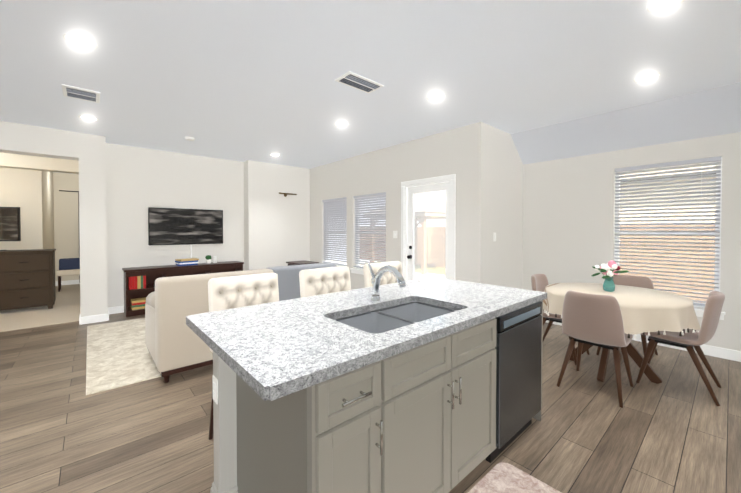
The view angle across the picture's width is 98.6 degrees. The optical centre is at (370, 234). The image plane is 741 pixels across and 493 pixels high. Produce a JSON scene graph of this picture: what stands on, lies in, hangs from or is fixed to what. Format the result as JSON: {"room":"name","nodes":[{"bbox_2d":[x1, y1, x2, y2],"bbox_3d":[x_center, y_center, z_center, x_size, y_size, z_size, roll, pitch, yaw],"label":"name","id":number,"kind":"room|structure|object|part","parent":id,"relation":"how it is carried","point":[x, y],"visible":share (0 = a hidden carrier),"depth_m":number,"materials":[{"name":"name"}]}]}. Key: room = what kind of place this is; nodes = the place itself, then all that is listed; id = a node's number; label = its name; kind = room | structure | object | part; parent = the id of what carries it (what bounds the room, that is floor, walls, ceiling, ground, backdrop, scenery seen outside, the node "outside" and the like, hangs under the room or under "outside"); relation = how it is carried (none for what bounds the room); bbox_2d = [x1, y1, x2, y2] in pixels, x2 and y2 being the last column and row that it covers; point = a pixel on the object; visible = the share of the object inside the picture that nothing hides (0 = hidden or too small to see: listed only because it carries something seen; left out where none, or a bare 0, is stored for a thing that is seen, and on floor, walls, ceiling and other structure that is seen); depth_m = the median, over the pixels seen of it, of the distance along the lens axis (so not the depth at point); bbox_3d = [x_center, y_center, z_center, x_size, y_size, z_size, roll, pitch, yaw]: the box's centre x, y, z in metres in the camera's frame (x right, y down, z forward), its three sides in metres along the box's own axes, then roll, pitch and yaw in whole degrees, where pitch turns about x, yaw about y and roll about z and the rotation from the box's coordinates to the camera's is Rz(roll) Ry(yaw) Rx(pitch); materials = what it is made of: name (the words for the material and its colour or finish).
{"room":"open-plan kitchen","nodes":[
{"label":"open-plan kitchen","id":0,"kind":"room"},
{"bbox_2d":[0,167,43,249],"bbox_3d":[-7.149,-0.081,4.801,3.100,2.740,0.150,-1,1,-41],"label":"wall","id":1,"kind":"structure","parent":0,"point":[22,189],"depth_m":5.63,"materials":[{"name":"beige paint"}]},
{"bbox_2d":[0,152,78,173],"bbox_3d":[-6.705,-1.293,4.908,3.930,0.320,0.250,-1,1,-41],"label":"header beam","id":2,"kind":"structure","parent":0,"point":[19,161],"depth_m":5.56,"materials":[{"name":"beige paint"}]},
{"bbox_2d":[0,284,80,331],"bbox_3d":[-7.155,1.303,5.455,3.930,0.054,4.790,-1,1,-41],"label":"floor","id":3,"kind":"structure","parent":0,"point":[65,308],"depth_m":5.16,"materials":[{"name":"beige carpet"}]},
{"bbox_2d":[0,249,55,310],"bbox_3d":[-6.092,0.778,5.233,1.320,1.010,0.518,-1,1,-41],"label":"dresser","id":4,"kind":"object","parent":3,"relation":"on","point":[27,278],"visible":0.98,"depth_m":5.28,"materials":[{"name":"brown wood"}]},
{"bbox_2d":[0,207,20,250],"bbox_3d":[-6.226,-0.086,5.115,0.874,0.720,0.434,-1,1,-41],"label":"television","id":5,"kind":"object","parent":4,"relation":"on","point":[10,223],"visible":1,"depth_m":5.20,"materials":[{"name":"black plastic"}]},
{"bbox_2d":[56,258,79,291],"bbox_3d":[-6.721,0.896,7.293,0.660,0.706,0.420,-1,1,-41],"label":"bench","id":6,"kind":"object","parent":3,"relation":"on","point":[69,266],"visible":0.62,"depth_m":7.15,"materials":[{"name":"beige"}]},
{"bbox_2d":[42,171,53,248],"bbox_3d":[-6.952,-0.110,6.807,0.150,2.740,2.600,-1,1,-41],"label":"column","id":7,"kind":"structure","parent":0,"point":[48,216],"depth_m":6.65,"materials":[{"name":"beige paint"}]},
{"bbox_2d":[0,121,107,316],"bbox_3d":[-5.331,-0.065,3.671,3.530,2.740,0.250,-1,1,-41],"label":"wall","id":8,"kind":"structure","parent":0,"point":[87,152],"depth_m":4.60,"materials":[{"name":"white paint"}]},
{"bbox_2d":[79,312,108,324],"bbox_3d":[-4.040,1.236,4.655,0.315,0.110,0.019,-1,1,-41],"label":"baseboard","id":9,"kind":"structure","parent":8,"relation":"attached to","point":[101,317],"depth_m":4.64,"materials":[{"name":"white wood"}]},
{"bbox_2d":[53,172,78,280],"bbox_3d":[-7.336,-0.128,8.036,1.300,2.740,0.150,-1,1,-41],"label":"wall","id":10,"kind":"structure","parent":0,"point":[66,230],"depth_m":7.82,"materials":[{"name":"beige paint"}]},
{"bbox_2d":[55,280,79,285],"bbox_3d":[-7.316,1.188,7.963,0.810,0.110,0.015,-1,1,-41],"label":"baseboard","id":11,"kind":"structure","parent":10,"relation":"attached to","point":[69,282],"depth_m":7.85,"materials":[{"name":"white"}]},
{"bbox_2d":[106,143,243,307],"bbox_3d":[-3.455,-0.096,5.859,2.180,2.740,0.150,-1,1,-41],"label":"wall","id":12,"kind":"structure","parent":0,"point":[139,181],"depth_m":5.55,"materials":[{"name":"white paint"}]},
{"bbox_2d":[109,306,123,313],"bbox_3d":[-3.400,1.219,5.816,2.180,0.110,0.015,-1,1,-41],"label":"baseboard","id":13,"kind":"structure","parent":12,"relation":"attached to","point":[119,309],"depth_m":5.17,"materials":[{"name":"white"}]},
{"bbox_2d":[148,207,222,257],"bbox_3d":[-3.334,0.035,5.830,1.200,1.001,0.056,-1,1,-41],"label":"television","id":14,"kind":"object","parent":12,"relation":"attached to","point":[172,226],"visible":0.96,"depth_m":5.76,"materials":[{"name":"black plastic"}]},
{"bbox_2d":[244,160,309,269],"bbox_3d":[-1.978,-0.113,6.996,1.540,2.740,0.400,-1,1,-41],"label":"wall","id":15,"kind":"structure","parent":0,"point":[276,228],"depth_m":6.70,"materials":[{"name":"white paint"}]},
{"bbox_2d":[279,192,296,196],"bbox_3d":[-1.785,-0.841,6.798,0.400,0.071,0.135,-1,1,-41],"label":"picture light","id":16,"kind":"object","parent":15,"relation":"attached to","point":[285,194],"visible":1,"depth_m":6.79,"materials":[{"name":"gold metal"}]},
{"bbox_2d":[0,313,740,492],"bbox_3d":[-1.036,1.346,2.579,8.500,0.050,8.400,-1,1,-41],"label":"floor","id":17,"kind":"structure","parent":0,"point":[677,430],"depth_m":2.19,"materials":[{"name":"wood"}]},
{"bbox_2d":[86,318,160,395],"bbox_3d":[-2.226,1.290,4.343,2.450,0.010,2.480,-1,1,-41],"label":"living room rug","id":18,"kind":"object","parent":17,"relation":"on","point":[118,355],"visible":0.4,"depth_m":3.36,"materials":[{"name":"beige carpet"}]},
{"bbox_2d":[122,261,243,316],"bbox_3d":[-3.243,0.909,5.671,1.830,0.735,0.405,-1,1,-41],"label":"media console","id":19,"kind":"object","parent":17,"relation":"on","point":[139,284],"visible":0.5,"depth_m":5.28,"materials":[{"name":"brown wood"}]},
{"bbox_2d":[175,258,198,265],"bbox_3d":[-3.242,0.488,5.635,0.256,0.103,0.334,1,1,42],"label":"books","id":20,"kind":"object","parent":19,"relation":"on","point":[186,262],"visible":0.98,"depth_m":5.56,"materials":[{"name":"blue paper"}]},
{"bbox_2d":[205,255,210,263],"bbox_3d":[-2.989,0.460,5.885,0.102,0.152,0.103,-1,1,-41],"label":"potted plant","id":21,"kind":"object","parent":19,"relation":"on","point":[208,259],"visible":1,"depth_m":5.85,"materials":[{"name":"white"}]},
{"bbox_2d":[145,263,336,382],"bbox_3d":[-1.411,0.836,3.707,1.900,0.937,0.942,-1,1,-41],"label":"sofa","id":22,"kind":"object","parent":17,"relation":"on","point":[175,344],"visible":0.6,"depth_m":2.89,"materials":[{"name":"beige fabric"}]},
{"bbox_2d":[208,273,278,439],"bbox_3d":[-0.743,0.807,2.073,0.479,1.045,0.461,-1,1,-41],"label":"stool","id":23,"kind":"object","parent":17,"relation":"on","point":[230,292],"visible":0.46,"depth_m":2.12,"materials":[{"name":"beige"}]},
{"bbox_2d":[286,260,318,265],"bbox_3d":[-1.436,0.921,6.729,0.460,0.680,0.600,-1,1,-41],"label":"side table","id":24,"kind":"object","parent":17,"relation":"on","point":[301,262],"visible":0.31,"depth_m":6.61,"materials":[{"name":"brown wood"}]},
{"bbox_2d":[299,266,350,297],"bbox_3d":[-0.248,0.801,2.510,0.479,1.045,0.461,-1,1,-41],"label":"stool","id":25,"kind":"object","parent":17,"relation":"on","point":[318,281],"visible":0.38,"depth_m":2.56,"materials":[{"name":"beige fabric"}]},
{"bbox_2d":[205,298,546,492],"bbox_3d":[0.247,0.893,1.886,2.024,0.874,0.819,-1,1,-41],"label":"kitchen island","id":26,"kind":"object","parent":17,"relation":"on","point":[427,385],"depth_m":1.40,"materials":[{"name":"grey"}]},
{"bbox_2d":[186,278,546,401],"bbox_3d":[0.151,0.482,1.947,2.060,0.134,1.000,-1,1,-41],"label":"island countertop","id":27,"kind":"structure","parent":26,"relation":"on","point":[274,347],"depth_m":1.45,"materials":[{"name":"white stone"}]},
{"bbox_2d":[366,262,409,301],"bbox_3d":[0.097,0.296,1.915,0.066,0.236,0.302,-1,1,-41],"label":"faucet","id":28,"kind":"object","parent":27,"relation":"on","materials":[{"name":"silver metal"}]},
{"bbox_2d":[363,261,402,287],"bbox_3d":[0.247,0.794,2.946,0.479,1.045,0.461,-1,1,-41],"label":"stool","id":29,"kind":"object","parent":17,"relation":"on","point":[387,277],"visible":0.27,"depth_m":2.98,"materials":[{"name":"beige fabric"}]},
{"bbox_2d":[468,462,560,492],"bbox_3d":[0.380,1.334,1.110,1.580,0.016,0.622,-1,1,-41],"label":"runner rug","id":30,"kind":"object","parent":17,"relation":"on","point":[502,477],"visible":0.86,"depth_m":1.69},
{"bbox_2d":[531,274,589,364],"bbox_3d":[2.060,0.889,3.523,0.463,0.847,0.522,-1,1,-41],"label":"chair","id":31,"kind":"object","parent":17,"relation":"on","point":[539,282],"visible":0.29,"depth_m":3.56,"materials":[{"name":"brown"}]},
{"bbox_3d":[2.058,0.682,3.521,0.471,0.451,0.542,-1,1,-41],"label":"seat","id":32,"kind":"part","parent":31,"relation":"part of","materials":[{"name":"brown fabric"}]},
{"bbox_2d":[556,290,633,407],"bbox_3d":[1.948,0.900,2.752,0.522,0.847,0.463,-1,1,-41],"label":"chair","id":33,"kind":"object","parent":17,"relation":"on","point":[593,319],"visible":0.98,"depth_m":2.59,"materials":[{"name":"brown"}]},
{"bbox_3d":[1.946,0.693,2.748,0.542,0.451,0.471,-1,1,-41],"label":"seat","id":34,"kind":"part","parent":33,"relation":"part of","materials":[{"name":"brown"}]},
{"bbox_2d":[543,283,700,383],"bbox_3d":[2.321,0.945,3.070,1.224,0.778,1.213,-1,1,-41],"label":"dining table","id":35,"kind":"object","parent":17,"relation":"on","point":[643,310],"visible":0.75,"depth_m":2.74,"materials":[{"name":"beige fabric"}]},
{"bbox_2d":[591,260,628,291],"bbox_3d":[2.303,0.402,3.088,0.270,0.303,0.292,-1,1,-41],"label":"flower vase","id":36,"kind":"object","parent":35,"relation":"on","point":[608,283],"visible":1,"depth_m":3.06,"materials":[{"name":"teal glass"}]},
{"bbox_2d":[596,274,657,354],"bbox_3d":[2.784,0.890,3.463,0.522,0.847,0.463,-1,1,-41],"label":"chair","id":37,"kind":"object","parent":17,"relation":"on","point":[635,281],"visible":0.17,"depth_m":3.54,"materials":[{"name":"brown"}]},
{"bbox_3d":[2.785,0.683,3.462,0.542,0.451,0.471,-1,1,-41],"label":"seat","id":38,"kind":"part","parent":37,"relation":"part of","materials":[{"name":"brown fabric"}]},
{"bbox_2d":[636,291,724,405],"bbox_3d":[2.692,0.900,2.777,0.463,0.847,0.522,-1,1,-41],"label":"chair","id":39,"kind":"object","parent":17,"relation":"on","point":[690,341],"visible":0.83,"depth_m":2.60,"materials":[{"name":"brown"}]},
{"bbox_3d":[2.693,0.693,2.772,0.471,0.451,0.542,-1,1,-41],"label":"seat","id":40,"kind":"part","parent":39,"relation":"part of","materials":[{"name":"brown"}]},
{"bbox_2d":[0,0,740,173],"bbox_3d":[-2.492,-1.236,4.192,8.500,0.613,12.800,-1,1,-41],"label":"ceiling","id":41,"kind":"structure","parent":0,"point":[254,80],"depth_m":2.80,"materials":[{"name":"white paint"}]},
{"bbox_2d":[59,190,79,282],"bbox_3d":[-7.213,0.073,7.914,0.720,2.282,0.069,-1,1,-41],"label":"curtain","id":42,"kind":"object","parent":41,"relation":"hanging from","point":[78,214],"visible":0.17,"depth_m":7.89,"materials":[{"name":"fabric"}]},
{"bbox_2d":[63,33,97,48],"bbox_3d":[-2.126,-1.413,2.338,0.190,0.006,0.190,-1,1,-41],"label":"recessed light","id":43,"kind":"object","parent":41,"relation":"in","point":[79,41],"visible":1,"depth_m":2.33,"materials":[{"name":"white"}]},
{"bbox_2d":[61,84,99,102],"bbox_3d":[-2.934,-1.418,3.239,0.280,0.020,0.340,-1,1,-41],"label":"ceiling vent","id":44,"kind":"object","parent":41,"relation":"in","point":[80,93],"visible":0.98,"depth_m":3.21,"materials":[{"name":"white metal"}]},
{"bbox_2d":[78,115,97,120],"bbox_3d":[-3.492,-1.436,3.947,0.190,0.006,0.190,-1,1,-41],"label":"recessed light","id":45,"kind":"object","parent":41,"relation":"in","point":[88,118],"visible":1,"depth_m":3.95,"materials":[{"name":"white"}]},
{"bbox_2d":[185,136,194,140],"bbox_3d":[-2.710,-1.434,4.784,0.130,0.034,0.130,-1,1,-41],"label":"smoke detector","id":46,"kind":"object","parent":41,"relation":"attached to","point":[189,138],"visible":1,"depth_m":4.75,"materials":[{"name":"white plastic"}]},
{"bbox_2d":[334,122,348,126],"bbox_3d":[-0.375,-1.439,4.163,0.190,0.006,0.190,-1,1,-41],"label":"recessed light","id":47,"kind":"object","parent":41,"relation":"in","point":[342,124],"visible":0.98,"depth_m":4.17,"materials":[{"name":"white"}]},
{"bbox_2d":[335,71,383,92],"bbox_3d":[-0.101,-1.415,2.991,0.420,0.020,0.220,-1,1,-41],"label":"ceiling vent","id":48,"kind":"object","parent":41,"relation":"in","point":[356,81],"visible":1,"depth_m":2.96,"materials":[{"name":"white metal"}]},
{"bbox_2d":[427,93,444,100],"bbox_3d":[0.676,-1.427,3.304,0.190,0.006,0.190,-1,1,-41],"label":"recessed light","id":49,"kind":"object","parent":41,"relation":"in","point":[434,96],"visible":1,"depth_m":3.30,"materials":[{"name":"white"}]},
{"bbox_2d":[633,72,660,82],"bbox_3d":[2.507,-1.421,2.892,0.190,0.006,0.190,-1,1,-41],"label":"recessed light","id":50,"kind":"object","parent":41,"relation":"in","point":[646,77],"visible":1,"depth_m":2.88,"materials":[{"name":"white"}]},
{"bbox_2d":[646,0,684,12],"bbox_3d":[1.795,-1.407,1.931,0.190,0.006,0.190,-1,1,-41],"label":"recessed light","id":51,"kind":"object","parent":41,"relation":"in","point":[655,6],"visible":1,"depth_m":1.96,"materials":[{"name":"white"}]},
{"bbox_2d":[310,125,469,289],"bbox_3d":[0.022,-0.095,5.780,0.150,2.740,4.070,-1,1,-41],"label":"wall","id":52,"kind":"structure","parent":0,"point":[388,170],"depth_m":5.26,"materials":[{"name":"white paint"}]},
{"bbox_2d":[325,234,345,266],"bbox_3d":[-0.723,-0.004,6.591,0.175,1.465,0.970,-1,1,-41],"label":"window","id":53,"kind":"structure","parent":52,"relation":"in","point":[332,261],"depth_m":6.74,"materials":[{"name":"white plastic"}]},
{"bbox_2d":[322,197,346,265],"bbox_3d":[-0.728,-0.061,6.586,0.060,1.348,0.874,-1,1,-41],"label":"window blinds","id":54,"kind":"object","parent":53,"relation":"attached to","point":[334,210],"visible":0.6,"depth_m":6.57,"materials":[{"name":"grey plastic"}]},
{"bbox_2d":[350,200,385,274],"bbox_3d":[-0.001,0.007,5.774,0.175,1.465,0.990,-1,1,-41],"label":"window","id":55,"kind":"structure","parent":52,"relation":"in","point":[357,270],"depth_m":5.99,"materials":[{"name":"white plastic"}]},
{"bbox_2d":[353,192,385,267],"bbox_3d":[-0.007,-0.049,5.769,0.060,1.348,0.894,-1,1,-41],"label":"window blinds","id":56,"kind":"object","parent":55,"relation":"attached to","point":[381,230],"visible":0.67,"depth_m":5.76,"materials":[{"name":"grey plastic"}]},
{"bbox_2d":[401,174,455,280],"bbox_3d":[0.879,0.229,4.794,0.177,2.120,1.010,-1,1,-41],"label":"door","id":57,"kind":"structure","parent":52,"relation":"in","point":[412,188],"depth_m":4.82,"materials":[{"name":"white wood"}]},
{"bbox_2d":[470,122,522,288],"bbox_3d":[1.887,-0.078,4.612,1.400,2.740,0.150,-1,1,-41],"label":"wall","id":58,"kind":"structure","parent":0,"point":[496,185],"depth_m":4.34,"materials":[{"name":"white paint"}]},
{"bbox_2d":[522,132,740,350],"bbox_3d":[3.639,-0.063,3.571,0.150,2.740,3.730,-1,1,-41],"label":"wall","id":59,"kind":"structure","parent":0,"point":[568,220],"depth_m":4.22,"materials":[{"name":"white paint"}]},
{"bbox_2d":[546,320,740,361],"bbox_3d":[3.578,1.252,3.536,0.015,0.110,3.730,-1,1,-41],"label":"baseboard","id":60,"kind":"structure","parent":59,"relation":"attached to","point":[725,353],"depth_m":3.41,"materials":[{"name":"white"}]},
{"bbox_2d":[614,157,724,319],"bbox_3d":[3.444,0.031,3.760,0.175,1.735,1.010,-1,1,-41],"label":"dining room window","id":61,"kind":"structure","parent":59,"relation":"in","point":[699,312],"depth_m":3.68,"materials":[{"name":"white plastic"}]},
{"bbox_2d":[614,156,720,305],"bbox_3d":[3.438,-0.025,3.754,0.060,1.618,0.914,-1,1,-41],"label":"window blinds","id":62,"kind":"object","parent":61,"relation":"attached to","point":[678,164],"visible":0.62,"depth_m":3.69,"materials":[{"name":"grey plastic"}]},
{"label":"outside","id":63,"kind":"structure","parent":0,"visible":0},
{"bbox_2d":[329,261,444,278],"bbox_3d":[4.679,1.426,8.158,9.950,0.330,18.000,-1,1,-41],"label":"ground","id":64,"kind":"structure","parent":63,"point":[436,274],"depth_m":12.52,"materials":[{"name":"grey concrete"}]},
{"bbox_2d":[370,193,445,274],"bbox_3d":[1.758,-0.173,11.559,3.000,2.770,3.000,-1,1,-41],"label":"pergola","id":65,"kind":"object","parent":64,"relation":"on","point":[425,196],"depth_m":10.13,"materials":[{"name":"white wood"}]},
{"bbox_2d":[360,225,714,302],"bbox_3d":[4.715,0.621,9.511,3.210,1.800,20.000,-1,1,-41],"label":"fence","id":66,"kind":"object","parent":64,"relation":"on","point":[442,249],"depth_m":6.11,"materials":[{"name":"brown wood"}]},
{"bbox_2d":[620,165,715,223],"bbox_3d":[13.305,-1.392,10.395,6.800,5.200,14.400,-1,1,-41],"label":"neighbouring house","id":67,"kind":"structure","parent":64,"relation":"on","point":[669,196],"depth_m":10.17,"materials":[{"name":"beige"}]}
]}

